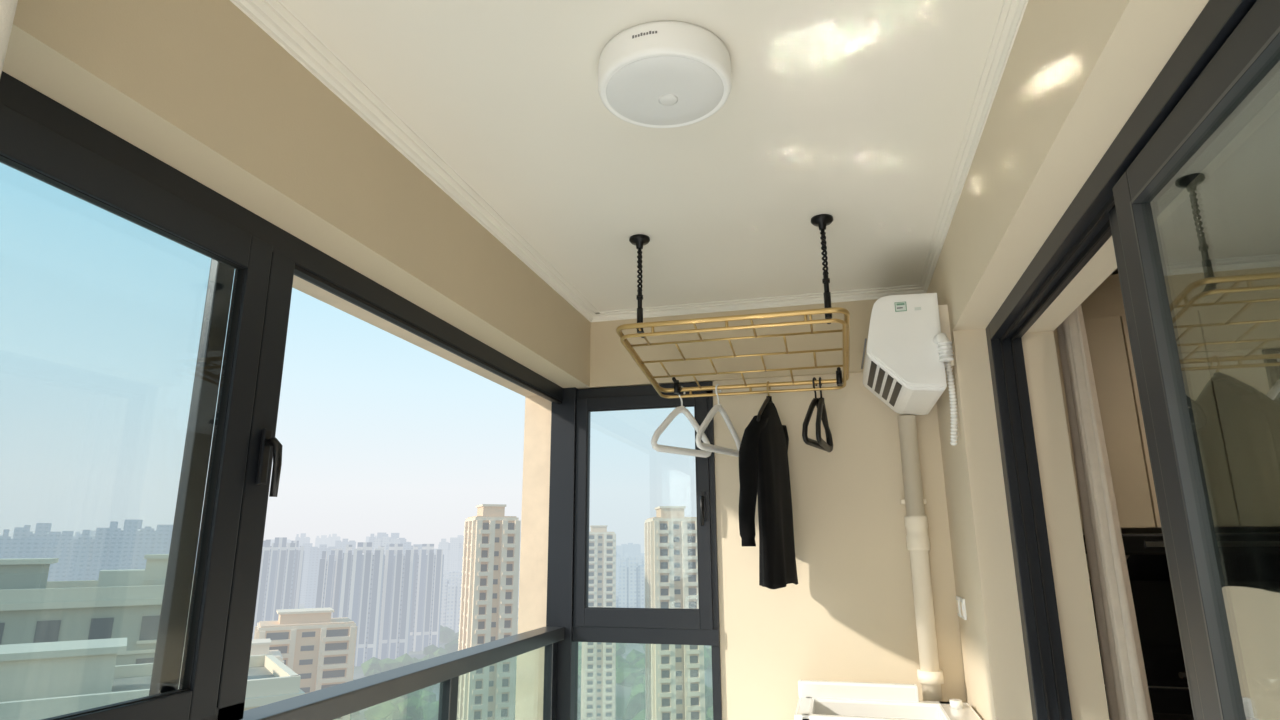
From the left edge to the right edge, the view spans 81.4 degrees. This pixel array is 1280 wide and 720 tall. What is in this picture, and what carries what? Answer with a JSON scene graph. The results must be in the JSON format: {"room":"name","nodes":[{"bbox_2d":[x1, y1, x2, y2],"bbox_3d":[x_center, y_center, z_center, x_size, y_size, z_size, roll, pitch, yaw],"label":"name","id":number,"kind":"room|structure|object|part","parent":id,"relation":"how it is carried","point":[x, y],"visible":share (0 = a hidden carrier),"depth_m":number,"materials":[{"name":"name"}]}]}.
{"room":"enclosed apartment balcony","nodes":[
{"label":"enclosed apartment balcony","id":0,"kind":"room"},
{"bbox_2d":[2,0,591,719],"bbox_3d":[-1.242,0.384,0.918,0.400,3.150,6.680,-4,-14,14],"label":"wall","id":1,"kind":"structure","parent":0,"point":[199,87],"depth_m":1.94,"materials":[{"name":"beige paint"}]},
{"bbox_2d":[0,71,563,719],"bbox_3d":[-1.202,0.571,0.840,0.130,2.349,6.240,-4,-14,14],"label":"window","id":2,"kind":"structure","parent":1,"relation":"in","point":[43,139],"depth_m":1.78,"materials":[{"name":"grey metal"}]},
{"bbox_3d":[-1.211,1.165,0.688,0.110,1.122,6.225,-4,-14,14],"label":"balcony railing","id":3,"kind":"part","parent":2,"relation":"part of","materials":[{"name":"clear glass"}]},
{"bbox_2d":[230,0,599,321],"bbox_3d":[-1.023,-0.953,1.175,0.073,0.034,6.250,-4,-14,14],"label":"trim","id":4,"kind":"structure","parent":1,"relation":"attached to","point":[271,16],"depth_m":2.22,"materials":[{"name":"white paint"}]},
{"bbox_2d":[590,299,966,719],"bbox_3d":[0.506,1.070,3.713,1.962,2.750,0.230,-4,-14,14],"label":"wall","id":5,"kind":"structure","parent":0,"point":[849,615],"depth_m":3.58,"materials":[{"name":"beige paint"}]},
{"bbox_2d":[546,382,721,719],"bbox_3d":[-0.043,1.276,3.703,0.877,2.350,0.149,-4,-14,14],"label":"window","id":6,"kind":"structure","parent":5,"relation":"in","point":[569,490],"depth_m":3.77,"materials":[{"name":"grey metal"}]},
{"bbox_2d":[592,285,924,321],"bbox_3d":[0.565,-0.290,3.873,1.750,0.034,0.073,-4,-14,14],"label":"trim","id":7,"kind":"structure","parent":5,"relation":"attached to","point":[874,293],"depth_m":3.87,"materials":[{"name":"white paint"}]},
{"bbox_2d":[898,415,943,701],"bbox_3d":[1.274,1.293,3.291,0.110,2.104,0.132,-4,-14,14],"label":"drain pipe","id":8,"kind":"object","parent":5,"relation":"attached to","point":[930,677],"visible":1,"depth_m":3.34,"materials":[{"name":"beige plastic"}]},
{"bbox_2d":[278,0,1279,311],"bbox_3d":[1.513,-1.206,0.692,6.050,0.200,6.900,-4,-14,14],"label":"ceiling","id":9,"kind":"structure","parent":0,"point":[855,112],"depth_m":2.34,"materials":[{"name":"paint"}]},
{"bbox_2d":[0,0,17,76],"bbox_3d":[-1.037,0.347,0.590,0.073,2.580,0.780,-4,-14,14],"label":"curtain","id":10,"kind":"object","parent":9,"relation":"hanging from","point":[7,7],"visible":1,"depth_m":1.11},
{"bbox_2d":[598,21,731,127],"bbox_3d":[0.064,-0.733,1.951,0.348,0.096,0.349,-4,-14,14],"label":"ceiling lamp","id":11,"kind":"object","parent":9,"relation":"attached to","point":[657,74],"depth_m":1.87,"materials":[{"name":"white plastic"}]},
{"bbox_2d":[616,214,849,397],"bbox_3d":[0.430,-0.187,3.238,0.906,0.536,0.806,-4,-14,14],"label":"drying rack","id":12,"kind":"object","parent":9,"relation":"hanging from","point":[821,221],"visible":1,"depth_m":3.02,"materials":[{"name":"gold metal"}]},
{"bbox_2d":[651,386,711,457],"bbox_3d":[0.204,0.291,3.598,0.026,0.335,0.444,-13,-19,42],"label":"clothes hanger","id":13,"kind":"object","parent":12,"relation":"hanging from","point":[681,409],"visible":0.84,"depth_m":3.56,"materials":[{"name":"white plastic"}]},
{"bbox_2d":[695,384,740,456],"bbox_3d":[0.378,0.280,3.555,0.026,0.336,0.444,-10,-17,33],"label":"clothes hanger","id":14,"kind":"object","parent":12,"relation":"hanging from","point":[703,446],"visible":0.99,"depth_m":3.52,"materials":[{"name":"white plastic"}]},
{"bbox_2d":[739,381,797,588],"bbox_3d":[0.609,0.555,3.423,0.172,0.935,0.505,-8,-16,29],"label":"shirt","id":15,"kind":"object","parent":12,"relation":"hanging from","point":[764,475],"visible":1,"depth_m":3.25,"materials":[{"name":"black fabric"}]},
{"bbox_2d":[802,377,832,451],"bbox_3d":[0.819,0.244,3.446,0.025,0.335,0.423,-8,-16,29],"label":"clothes hanger","id":16,"kind":"object","parent":12,"relation":"hanging from","point":[814,402],"visible":0.91,"depth_m":3.37,"materials":[{"name":"black plastic"}]},
{"bbox_2d":[816,377,829,451],"bbox_3d":[0.843,0.242,3.440,0.026,0.335,0.423,-5,-15,20],"label":"clothes hanger","id":17,"kind":"object","parent":12,"relation":"hanging from","point":[821,408],"visible":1,"depth_m":3.36,"materials":[{"name":"black plastic"}]},
{"bbox_2d":[1057,304,1153,719],"bbox_3d":[1.669,0.844,2.619,0.077,2.590,0.380,-4,-14,14],"label":"curtain","id":18,"kind":"object","parent":9,"relation":"hanging from","point":[1127,692],"visible":0.84,"depth_m":2.65,"materials":[{"name":"fabric"}]},
{"bbox_2d":[927,245,1032,719],"bbox_3d":[1.544,0.919,3.127,0.350,2.750,0.880,-4,-14,14],"label":"wall","id":19,"kind":"structure","parent":0,"point":[992,643],"depth_m":2.86,"materials":[{"name":"beige paint"}]},
{"bbox_2d":[861,293,957,444],"bbox_3d":[1.162,0.092,3.251,0.340,0.622,0.689,-4,-14,14],"label":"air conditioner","id":20,"kind":"object","parent":19,"relation":"attached to","point":[909,359],"visible":1,"depth_m":3.02,"materials":[{"name":"white plastic"}]},
{"bbox_2d":[956,596,966,619],"bbox_3d":[1.390,1.072,3.221,0.013,0.086,0.196,-4,-14,14],"label":"wall socket","id":21,"kind":"object","parent":19,"relation":"attached to","point":[960,602],"visible":1,"depth_m":3.17,"materials":[{"name":"white plastic"}]},
{"bbox_2d":[918,0,1028,292],"bbox_3d":[0.614,-1.066,0.765,0.044,0.027,6.250,-4,-14,14],"label":"trim","id":22,"kind":"structure","parent":19,"relation":"attached to","point":[1012,11],"depth_m":2.20,"materials":[{"name":"white paint"}]},
{"bbox_2d":[943,0,1208,330],"bbox_3d":[0.724,-0.974,0.366,0.350,0.400,5.600,-4,-14,14],"label":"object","id":23,"kind":"structure","parent":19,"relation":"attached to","point":[1075,72],"depth_m":1.70,"materials":[{"name":"beige paint"}]},
{"bbox_2d":[1082,527,1279,688],"bbox_3d":[3.572,0.923,3.180,3.550,2.750,0.200,-4,-14,14],"label":"wall","id":24,"kind":"structure","parent":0,"point":[1217,529],"depth_m":3.36,"materials":[{"name":"black"}]},
{"bbox_2d":[1054,261,1279,528],"bbox_3d":[2.917,0.149,3.226,2.100,1.120,0.398,-4,-14,14],"label":"upper cabinet","id":25,"kind":"object","parent":24,"relation":"attached to","point":[1227,317],"visible":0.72,"depth_m":3.17,"materials":[{"name":"beige wood"}]},
{"bbox_2d":[1089,579,1279,686],"bbox_3d":[2.941,1.176,3.171,2.000,0.450,0.014,-4,-14,14],"label":"backsplash","id":26,"kind":"structure","parent":24,"relation":"attached to","point":[1254,606],"depth_m":3.28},
{"bbox_3d":[-0.219,1.747,0.308,2.500,0.200,6.680,-4,-14,14],"label":"floor","id":27,"kind":"structure","parent":0,"visible":0},
{"bbox_2d":[794,680,981,719],"bbox_3d":[0.995,1.807,2.927,0.700,0.934,0.420,-4,-14,14],"label":"sink","id":28,"kind":"object","parent":27,"relation":"on","point":[818,699],"visible":1,"depth_m":3.17,"materials":[{"name":"white ceramic"}]},
{"bbox_3d":[2.737,1.576,-0.323,3.550,0.200,6.900,-4,-14,14],"label":"floor","id":29,"kind":"structure","parent":0,"visible":0},
{"bbox_2d":[1105,687,1279,719],"bbox_3d":[2.847,1.770,2.741,2.050,0.899,0.564,-4,-14,14],"label":"kitchen base cabinet","id":30,"kind":"object","parent":29,"relation":"on","point":[1166,703],"visible":0.12,"depth_m":2.88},
{"bbox_2d":[1178,667,1279,712],"bbox_3d":[2.330,1.283,2.912,0.440,0.131,0.270,-4,-14,14],"label":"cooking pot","id":31,"kind":"object","parent":30,"relation":"on","point":[1261,686],"visible":0.46,"depth_m":2.80,"materials":[{"name":"beige"}]},
{"bbox_3d":[4.545,0.023,-0.423,0.200,2.750,6.900,-4,-14,14],"label":"wall","id":32,"kind":"structure","parent":0,"visible":0},
{"bbox_2d":[986,0,1279,719],"bbox_3d":[0.894,0.512,0.645,0.110,2.349,4.298,-4,-14,14],"label":"door","id":33,"kind":"structure","parent":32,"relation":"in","point":[1224,71],"depth_m":1.47,"materials":[{"name":"grey metal"}]},
{"bbox_2d":[1021,91,1279,719],"bbox_3d":[1.006,0.505,0.617,0.122,2.349,4.298,-4,-14,14],"label":"door frame","id":34,"kind":"structure","parent":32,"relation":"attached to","point":[1083,666],"depth_m":2.65,"materials":[{"name":"beige paint"}]},
{"bbox_2d":[1083,533,1279,580],"bbox_3d":[2.420,0.835,3.144,0.850,0.195,0.483,-4,-14,14],"label":"range hood","id":35,"kind":"object","parent":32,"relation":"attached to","point":[1243,556],"visible":0.53,"depth_m":3.01,"materials":[{"name":"black metal"}]},
{"label":"outside","id":36,"kind":"structure","parent":0,"visible":0},
{"bbox_2d":[299,553,711,719],"bbox_3d":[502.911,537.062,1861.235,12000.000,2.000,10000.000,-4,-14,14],"label":"ground","id":37,"kind":"structure","parent":36,"point":[623,693],"depth_m":400.57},
{"bbox_2d":[0,527,38,558],"bbox_3d":[-453.422,165.586,535.033,22.000,88.000,16.000,11,-18,-38],"label":"apartment block","id":38,"kind":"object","parent":37,"relation":"on","point":[17,547],"visible":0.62,"depth_m":537.58,"materials":[{"name":"grey concrete"}]},
{"bbox_2d":[24,523,61,557],"bbox_3d":[-462.092,171.273,566.033,26.000,92.000,16.000,10,-18,-37],"label":"apartment block","id":39,"kind":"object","parent":37,"relation":"on","point":[41,530],"visible":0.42,"depth_m":569.46,"materials":[{"name":"grey concrete"}]},
{"bbox_2d":[47,531,77,580],"bbox_3d":[-443.611,174.474,566.832,20.000,86.000,16.000,10,-17,-36],"label":"apartment block","id":40,"kind":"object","parent":37,"relation":"on","point":[65,550],"visible":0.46,"depth_m":567.03,"materials":[{"name":"grey concrete"}]},
{"bbox_2d":[70,534,94,541],"bbox_3d":[-633.647,240.534,834.130,29.502,88.513,20.000,10,-17,-35],"label":"apartment block","id":41,"kind":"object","parent":37,"relation":"on","point":[77,535],"visible":0.13,"depth_m":834.85,"materials":[{"name":"grey concrete"}]},
{"bbox_2d":[74,531,95,537],"bbox_3d":[-639.076,243.269,853.552,29.574,92.625,20.000,10,-17,-35],"label":"apartment block","id":42,"kind":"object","parent":37,"relation":"on","point":[92,533],"visible":0.12,"depth_m":857.26,"materials":[{"name":"grey concrete"}]},
{"bbox_2d":[0,558,192,665],"bbox_3d":[-52.678,52.418,55.567,27.200,72.600,17.200,9,-17,-32],"label":"block","id":43,"kind":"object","parent":37,"relation":"on","point":[33,608],"visible":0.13,"depth_m":60.24,"materials":[{"name":"grey paint"}]},
{"bbox_2d":[71,528,126,580],"bbox_3d":[-378.855,161.190,516.708,28.000,87.000,16.000,9,-17,-34],"label":"apartment block","id":44,"kind":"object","parent":37,"relation":"on","point":[93,556],"visible":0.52,"depth_m":516.60,"materials":[{"name":"grey concrete"}]},
{"bbox_2d":[109,520,155,569],"bbox_3d":[-387.719,168.061,558.688,32.000,94.000,16.000,9,-17,-33],"label":"apartment block","id":45,"kind":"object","parent":37,"relation":"on","point":[131,532],"visible":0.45,"depth_m":560.49,"materials":[{"name":"grey concrete"}]},
{"bbox_2d":[0,638,304,719],"bbox_3d":[-34.885,51.087,39.985,23.200,67.500,13.200,9,-17,-32],"label":"block","id":46,"kind":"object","parent":37,"relation":"on","point":[38,681],"visible":0.68,"depth_m":45.35,"materials":[{"name":"paint"}]},
{"bbox_2d":[136,525,172,568],"bbox_3d":[-359.670,168.496,552.684,28.000,90.000,16.000,8,-16,-31],"label":"apartment block","id":47,"kind":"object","parent":37,"relation":"on","point":[160,543],"visible":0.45,"depth_m":552.34,"materials":[{"name":"grey concrete"}]},
{"bbox_2d":[143,554,193,585],"bbox_3d":[-46.723,55.329,67.805,12.200,72.800,13.200,8,-16,-29],"label":"block","id":48,"kind":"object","parent":37,"relation":"on","point":[156,564],"visible":0.02,"depth_m":73.07,"materials":[{"name":"paint"}]},
{"bbox_2d":[168,527,199,571],"bbox_3d":[-356.686,173.596,577.405,32.000,92.000,16.000,8,-16,-30],"label":"apartment block","id":49,"kind":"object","parent":37,"relation":"on","point":[172,527],"visible":0.03,"depth_m":579.84,"materials":[{"name":"grey concrete"}]},
{"bbox_2d":[252,540,271,638],"bbox_3d":[-283.867,173.136,547.937,18.000,78.000,18.000,7,-16,-26],"label":"apartment block","id":50,"kind":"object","parent":37,"relation":"on","point":[263,540],"visible":0.03,"depth_m":545.64,"materials":[{"name":"grey concrete"}]},
{"bbox_2d":[250,638,283,662],"bbox_3d":[-82.408,86.817,154.204,10.600,53.700,13.900,7,-16,-27],"label":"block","id":51,"kind":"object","parent":37,"relation":"on","point":[258,646],"visible":0.04,"depth_m":158.23,"materials":[{"name":"beige paint"}]},
{"bbox_2d":[253,537,295,638],"bbox_3d":[-263.300,169.110,536.282,22.000,80.000,18.000,6,-15,-24],"label":"apartment block","id":52,"kind":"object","parent":37,"relation":"on","point":[277,565],"visible":0.7,"depth_m":531.96,"materials":[{"name":"grey concrete"}]},
{"bbox_2d":[269,539,290,548],"bbox_3d":[-830.714,457.086,1708.769,45.799,92.028,20.000,6,-15,-24],"label":"apartment block","id":53,"kind":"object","parent":37,"relation":"on","point":[272,540],"visible":0.13,"depth_m":1705.49,"materials":[{"name":"grey concrete"}]},
{"bbox_2d":[286,541,304,608],"bbox_3d":[-270.874,179.895,575.375,15.000,78.000,18.000,6,-15,-24],"label":"apartment block","id":54,"kind":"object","parent":37,"relation":"on","point":[299,560],"visible":0.33,"depth_m":573.50,"materials":[{"name":"grey concrete"}]},
{"bbox_2d":[295,533,309,547],"bbox_3d":[-613.380,362.909,1344.112,24.729,96.863,20.000,6,-15,-23],"label":"apartment block","id":55,"kind":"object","parent":37,"relation":"on","point":[302,539],"visible":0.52,"depth_m":1346.19,"materials":[{"name":"grey concrete"}]},
{"bbox_2d":[298,543,312,603],"bbox_3d":[-452.844,287.585,1004.728,33.768,77.825,20.000,6,-15,-23],"label":"apartment block","id":56,"kind":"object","parent":37,"relation":"on","point":[307,546],"visible":0.24,"depth_m":996.75,"materials":[{"name":"grey concrete"}]},
{"bbox_2d":[254,607,356,719],"bbox_3d":[-79.817,88.626,171.891,21.600,58.700,15.800,7,-16,-27],"label":"building","id":57,"kind":"structure","parent":37,"relation":"on","point":[318,647],"depth_m":172.41,"materials":[{"name":"beige paint"}]},
{"bbox_2d":[304,544,336,607],"bbox_3d":[-368.611,252.124,859.338,28.781,75.722,20.000,5,-15,-22],"label":"apartment block","id":58,"kind":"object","parent":37,"relation":"on","point":[315,556],"visible":0.46,"depth_m":850.49,"materials":[{"name":"grey concrete"}]},
{"bbox_2d":[315,535,327,547],"bbox_3d":[-849.426,521.053,1987.780,40.133,102.665,20.000,5,-15,-22],"label":"apartment block","id":59,"kind":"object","parent":37,"relation":"on","point":[323,540],"visible":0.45,"depth_m":1987.12,"materials":[{"name":"grey concrete"}]},
{"bbox_2d":[315,549,342,617],"bbox_3d":[-205.487,162.992,496.202,20.000,72.000,18.000,5,-15,-21],"label":"apartment block","id":60,"kind":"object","parent":37,"relation":"on","point":[329,575],"visible":0.4,"depth_m":491.86,"materials":[{"name":"grey concrete"}]},
{"bbox_2d":[327,534,340,547],"bbox_3d":[-752.559,478.669,1821.223,28.352,103.670,20.000,5,-15,-21],"label":"apartment block","id":61,"kind":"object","parent":37,"relation":"on","point":[331,539],"visible":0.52,"depth_m":1820.82,"materials":[{"name":"grey concrete"}]},
{"bbox_2d":[335,539,355,556],"bbox_3d":[-406.154,287.676,1018.227,26.705,83.728,20.000,5,-15,-20],"label":"apartment block","id":62,"kind":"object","parent":37,"relation":"on","point":[338,544],"visible":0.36,"depth_m":1017.65,"materials":[{"name":"grey concrete"}]},
{"bbox_2d":[337,542,384,666],"bbox_3d":[-182.277,157.902,484.462,26.000,76.000,18.000,5,-15,-19],"label":"apartment block","id":63,"kind":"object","parent":37,"relation":"on","point":[361,582],"visible":0.77,"depth_m":478.83,"materials":[{"name":"grey concrete"}]},
{"bbox_2d":[369,533,390,551],"bbox_3d":[-366.657,290.088,1046.176,33.356,92.166,20.000,4,-15,-18],"label":"apartment block","id":64,"kind":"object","parent":37,"relation":"on","point":[379,535],"visible":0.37,"depth_m":1045.73,"materials":[{"name":"grey concrete"}]},
{"bbox_2d":[373,537,396,554],"bbox_3d":[-330.724,272.286,961.507,30.381,85.533,20.000,4,-15,-18],"label":"apartment block","id":65,"kind":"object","parent":37,"relation":"on","point":[377,542],"visible":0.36,"depth_m":959.85,"materials":[{"name":"grey concrete"}]},
{"bbox_2d":[383,540,399,554],"bbox_3d":[-303.908,264.636,922.164,31.962,81.150,20.000,4,-15,-17],"label":"apartment block","id":66,"kind":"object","parent":37,"relation":"on","point":[394,541],"visible":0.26,"depth_m":920.38,"materials":[{"name":"grey concrete"}]},
{"bbox_2d":[385,533,405,541],"bbox_3d":[-328.016,275.900,986.722,29.484,90.660,20.000,4,-15,-17],"label":"apartment block","id":67,"kind":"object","parent":37,"relation":"on","point":[393,535],"visible":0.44,"depth_m":990.44,"materials":[{"name":"grey concrete"}]},
{"bbox_2d":[377,544,414,659],"bbox_3d":[-169.591,164.459,509.008,26.000,75.000,18.000,4,-15,-17],"label":"apartment block","id":68,"kind":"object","parent":37,"relation":"on","point":[398,576],"visible":0.66,"depth_m":502.42,"materials":[{"name":"grey concrete"}]},
{"bbox_2d":[386,542,421,555],"bbox_3d":[-276.764,254.291,874.496,45.940,77.979,20.000,4,-15,-16],"label":"apartment block","id":69,"kind":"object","parent":37,"relation":"on","point":[406,545],"visible":0.18,"depth_m":873.85,"materials":[{"name":"grey concrete"}]},
{"bbox_2d":[409,544,443,651],"bbox_3d":[-159.633,175.192,552.378,24.000,75.000,18.000,4,-14,-15],"label":"apartment block","id":70,"kind":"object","parent":37,"relation":"on","point":[428,569],"visible":0.81,"depth_m":545.24,"materials":[{"name":"grey concrete"}]},
{"bbox_2d":[440,571,461,626],"bbox_3d":[-172.971,222.824,691.717,31.593,49.903,20.000,3,-14,-13],"label":"apartment block","id":71,"kind":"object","parent":37,"relation":"on","point":[452,575],"visible":0.3,"depth_m":684.39,"materials":[{"name":"grey concrete"}]},
{"bbox_2d":[439,538,463,572],"bbox_3d":[-283.084,315.233,1135.668,48.900,85.765,20.000,3,-14,-13],"label":"apartment block","id":72,"kind":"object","parent":37,"relation":"on","point":[454,545],"visible":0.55,"depth_m":1130.57,"materials":[{"name":"grey concrete"}]},
{"bbox_2d":[445,571,457,579],"bbox_3d":[-200.806,256.284,818.723,31.636,46.496,20.000,3,-14,-13],"label":"apartment block","id":73,"kind":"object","parent":37,"relation":"on","point":[446,573],"visible":0.12,"depth_m":816.91,"materials":[{"name":"grey concrete"}]},
{"bbox_2d":[445,577,461,632],"bbox_3d":[-159.259,217.704,663.433,25.262,46.067,20.000,3,-14,-13],"label":"apartment block","id":74,"kind":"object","parent":37,"relation":"on","point":[453,592],"visible":0.4,"depth_m":654.00,"materials":[{"name":"grey concrete"}]},
{"bbox_2d":[447,548,460,571],"bbox_3d":[-279.042,323.467,1135.546,40.241,69.687,20.000,3,-14,-13],"label":"apartment block","id":75,"kind":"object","parent":37,"relation":"on","point":[459,560],"visible":0.17,"depth_m":1130.02,"materials":[{"name":"grey concrete"}]},
{"bbox_2d":[457,504,520,719],"bbox_3d":[-34.180,73.905,163.292,10.600,82.700,13.000,6,-15,-23],"label":"apartment tower","id":76,"kind":"structure","parent":37,"relation":"on","point":[491,546],"depth_m":163.27,"materials":[{"name":"beige paint"}]},
{"bbox_2d":[350,618,712,719],"bbox_3d":[-151.373,204.399,536.047,534.859,16.547,680.807,-4,-14,14],"label":"park trees","id":77,"kind":"object","parent":37,"relation":"on","point":[421,704],"visible":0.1,"depth_m":392.34,"materials":[{"name":"green plant"}]},
{"bbox_2d":[581,525,615,719],"bbox_3d":[-17.339,111.161,311.417,13.600,81.700,15.800,1,-14,-5],"label":"apartment tower","id":78,"kind":"structure","parent":37,"relation":"on","point":[598,665],"depth_m":302.73,"materials":[{"name":"beige paint"}]},
{"bbox_2d":[616,590,618,607],"bbox_3d":[-23.995,226.473,674.417,24.565,33.093,20.000,0,-14,-2],"label":"apartment block","id":79,"kind":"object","parent":37,"relation":"on","point":[617,597],"visible":0.12,"depth_m":671.31,"materials":[{"name":"grey concrete"}]},
{"bbox_2d":[616,545,623,554],"bbox_3d":[-55.261,397.433,1448.463,49.679,75.027,20.000,0,-14,-2],"label":"apartment block","id":80,"kind":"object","parent":37,"relation":"on","point":[619,549],"visible":0.1,"depth_m":1447.79,"materials":[{"name":"grey concrete"}]},
{"bbox_2d":[616,555,628,589],"bbox_3d":[-21.779,303.158,1037.039,25.440,59.192,20.000,0,-14,-1],"label":"apartment block","id":81,"kind":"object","parent":37,"relation":"on","point":[623,557],"visible":0.26,"depth_m":1033.17,"materials":[{"name":"grey concrete"}]},
{"bbox_2d":[621,543,640,557],"bbox_3d":[-21.223,471.828,1755.257,45.185,78.340,20.000,0,-14,-1],"label":"apartment block","id":82,"kind":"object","parent":37,"relation":"on","point":[632,550],"visible":0.36,"depth_m":1753.20,"materials":[{"name":"grey concrete"}]},
{"bbox_2d":[619,558,644,607],"bbox_3d":[-5.734,202.761,640.386,24.177,62.528,20.000,0,-14,-1],"label":"apartment block","id":83,"kind":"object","parent":37,"relation":"on","point":[631,578],"visible":0.62,"depth_m":634.50,"materials":[{"name":"grey concrete"}]},
{"bbox_2d":[628,555,644,566],"bbox_3d":[-0.737,272.226,917.072,27.959,61.152,20.000,0,-14,0],"label":"apartment block","id":84,"kind":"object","parent":37,"relation":"on","point":[640,557],"visible":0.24,"depth_m":919.37,"materials":[{"name":"grey concrete"}]},
{"bbox_2d":[644,506,705,719],"bbox_3d":[8.016,76.862,176.000,12.100,82.700,14.800,2,-14,-7],"label":"apartment tower","id":85,"kind":"structure","parent":37,"relation":"on","point":[674,674],"depth_m":174.67,"materials":[{"name":"beige paint"}]}
]}

